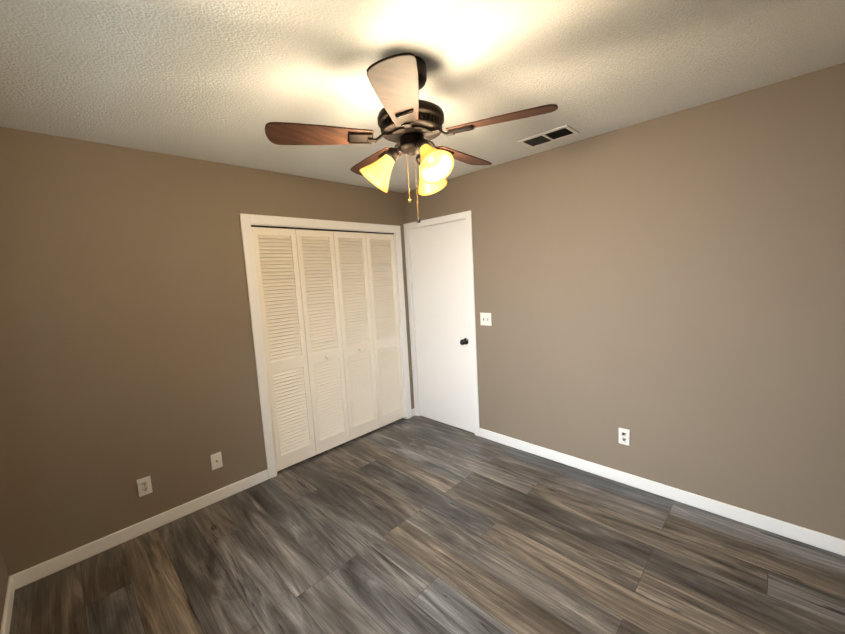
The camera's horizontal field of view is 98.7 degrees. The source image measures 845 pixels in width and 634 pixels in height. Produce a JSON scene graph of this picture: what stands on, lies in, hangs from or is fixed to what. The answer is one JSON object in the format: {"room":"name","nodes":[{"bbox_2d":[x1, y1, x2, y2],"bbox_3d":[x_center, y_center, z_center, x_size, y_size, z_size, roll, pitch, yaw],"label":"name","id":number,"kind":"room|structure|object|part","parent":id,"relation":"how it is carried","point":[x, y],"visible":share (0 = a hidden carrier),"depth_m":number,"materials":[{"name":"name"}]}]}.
{"room":"empty bedroom","nodes":[
{"label":"empty bedroom","id":0,"kind":"room"},
{"bbox_2d":[0,537,8,628],"bbox_3d":[-1.081,0.339,0.558,3.700,2.430,0.120,3,9,44],"label":"wall","id":1,"kind":"structure","parent":0,"point":[4,577],"depth_m":1.82,"materials":[{"name":"paint"}]},
{"bbox_2d":[0,572,19,633],"bbox_3d":[-0.967,1.494,0.739,3.460,0.085,0.019,3,9,44],"label":"baseboard","id":2,"kind":"structure","parent":1,"relation":"attached to","point":[13,584],"depth_m":1.80,"materials":[{"name":"white wood"}]},
{"bbox_2d":[0,127,413,575],"bbox_3d":[-1.252,0.079,2.926,0.120,2.430,3.285,3,9,44],"label":"wall","id":3,"kind":"structure","parent":0,"point":[127,357],"depth_m":2.24,"materials":[{"name":"paint"}]},
{"bbox_2d":[20,469,267,587],"bbox_3d":[-1.709,1.342,2.433,0.019,0.085,1.349,3,9,44],"label":"baseboard","id":4,"kind":"structure","parent":3,"relation":"attached to","point":[107,542],"depth_m":2.30,"materials":[{"name":"white wood"}]},
{"bbox_2d":[137,476,152,496],"bbox_3d":[-1.792,1.093,2.342,0.008,0.115,0.070,3,9,44],"label":"electrical outlet","id":5,"kind":"object","parent":3,"relation":"attached to","point":[144,484],"visible":1,"depth_m":2.34,"materials":[{"name":"white plastic"}]},
{"bbox_2d":[210,452,222,469],"bbox_3d":[-1.494,1.047,2.638,0.016,0.115,0.070,3,9,44],"label":"outlet","id":6,"kind":"object","parent":3,"relation":"attached to","point":[216,461],"visible":1,"depth_m":2.64,"materials":[{"name":"white plastic"}]},
{"bbox_2d":[239,213,411,478],"bbox_3d":[-0.783,0.206,3.412,0.121,2.015,1.455,3,9,44],"label":"door frame","id":7,"kind":"structure","parent":3,"relation":"attached to","point":[306,228],"depth_m":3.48,"materials":[{"name":"white wood"}]},
{"bbox_2d":[251,227,404,470],"bbox_3d":[-0.747,0.207,3.376,0.062,1.973,1.435,3,9,44],"label":"bifold closet door","id":8,"kind":"structure","parent":3,"relation":"in","point":[328,302],"depth_m":3.27,"materials":[{"name":"white wood"}]},
{"bbox_3d":[-1.136,0.271,3.007,0.028,1.973,0.356,3,9,44],"label":"panel","id":9,"kind":"part","parent":8,"relation":"part of","materials":[{"name":"white wood"}]},
{"bbox_3d":[-0.873,0.229,3.249,0.062,1.973,0.356,3,9,44],"label":"panel","id":10,"kind":"part","parent":8,"relation":"part of","materials":[{"name":"white wood"}]},
{"bbox_3d":[-0.621,0.186,3.503,0.062,1.973,0.356,3,9,44],"label":"panel","id":11,"kind":"part","parent":8,"relation":"part of","materials":[{"name":"white wood"}]},
{"bbox_3d":[-0.382,0.142,3.769,0.028,1.973,0.356,3,9,44],"label":"panel","id":12,"kind":"part","parent":8,"relation":"part of","materials":[{"name":"white wood"}]},
{"bbox_2d":[0,0,844,192],"bbox_3d":[-0.289,-1.140,1.873,4.530,0.120,3.435,3,9,44],"label":"ceiling","id":13,"kind":"structure","parent":0,"point":[223,81],"depth_m":1.52,"materials":[{"name":"white paint"}]},
{"bbox_2d":[265,53,557,222],"bbox_3d":[-0.026,-0.736,1.585,1.124,0.644,1.098,3,9,44],"label":"ceiling fan","id":14,"kind":"object","parent":13,"relation":"hanging from","point":[410,123],"visible":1,"depth_m":1.45,"materials":[{"name":"brown wood"}]},
{"bbox_2d":[518,125,578,147],"bbox_3d":[0.837,-1.200,2.424,0.340,0.009,0.190,3,9,44],"label":"ceiling vent","id":15,"kind":"object","parent":13,"relation":"in","point":[561,132],"visible":1,"depth_m":2.41,"materials":[{"name":"white metal"}]},
{"bbox_2d":[9,416,844,633],"bbox_3d":[-0.149,1.390,2.162,4.530,0.120,3.435,3,9,44],"label":"floor","id":16,"kind":"structure","parent":0,"point":[418,525],"depth_m":1.98,"materials":[{"name":"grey wood"}]},
{"bbox_2d":[402,63,844,539],"bbox_3d":[1.130,-0.038,2.791,3.700,2.430,0.120,3,9,44],"label":"wall","id":17,"kind":"structure","parent":0,"point":[668,291],"depth_m":2.23,"materials":[{"name":"paint"}]},
{"bbox_2d":[403,210,479,435],"bbox_3d":[0.217,0.071,3.702,0.884,2.107,0.136,3,9,44],"label":"door frame","id":18,"kind":"structure","parent":17,"relation":"attached to","point":[467,215],"depth_m":3.46,"materials":[{"name":"white wood"}]},
{"bbox_2d":[409,219,474,432],"bbox_3d":[0.197,0.104,3.684,0.752,2.033,0.035,3,9,44],"label":"bedroom door","id":19,"kind":"structure","parent":17,"relation":"in","point":[439,261],"depth_m":3.64,"materials":[{"name":"white wood"}]},
{"bbox_2d":[460,338,468,344],"bbox_3d":[0.390,0.236,3.439,0.062,0.062,0.072,3,9,44],"label":"door knob","id":20,"kind":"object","parent":19,"relation":"attached to","point":[464,341],"depth_m":3.43,"materials":[{"name":"black metal"}]},
{"bbox_2d":[480,313,491,325],"bbox_3d":[0.564,0.020,3.260,0.116,0.115,0.022,3,9,44],"label":"light switch","id":21,"kind":"object","parent":17,"relation":"attached to","point":[485,318],"visible":1,"depth_m":3.26,"materials":[{"name":"white plastic"}]},
{"bbox_2d":[619,428,629,445],"bbox_3d":[1.422,0.844,2.560,0.070,0.115,0.008,3,9,44],"label":"electrical outlet","id":22,"kind":"object","parent":17,"relation":"attached to","point":[624,436],"visible":1,"depth_m":2.56,"materials":[{"name":"white plastic"}]},
{"bbox_2d":[480,428,844,555],"bbox_3d":[1.454,1.150,2.576,2.542,0.085,0.015,3,9,44],"label":"baseboard","id":23,"kind":"structure","parent":17,"relation":"attached to","point":[814,538],"depth_m":2.32,"materials":[{"name":"white wood"}]}
]}

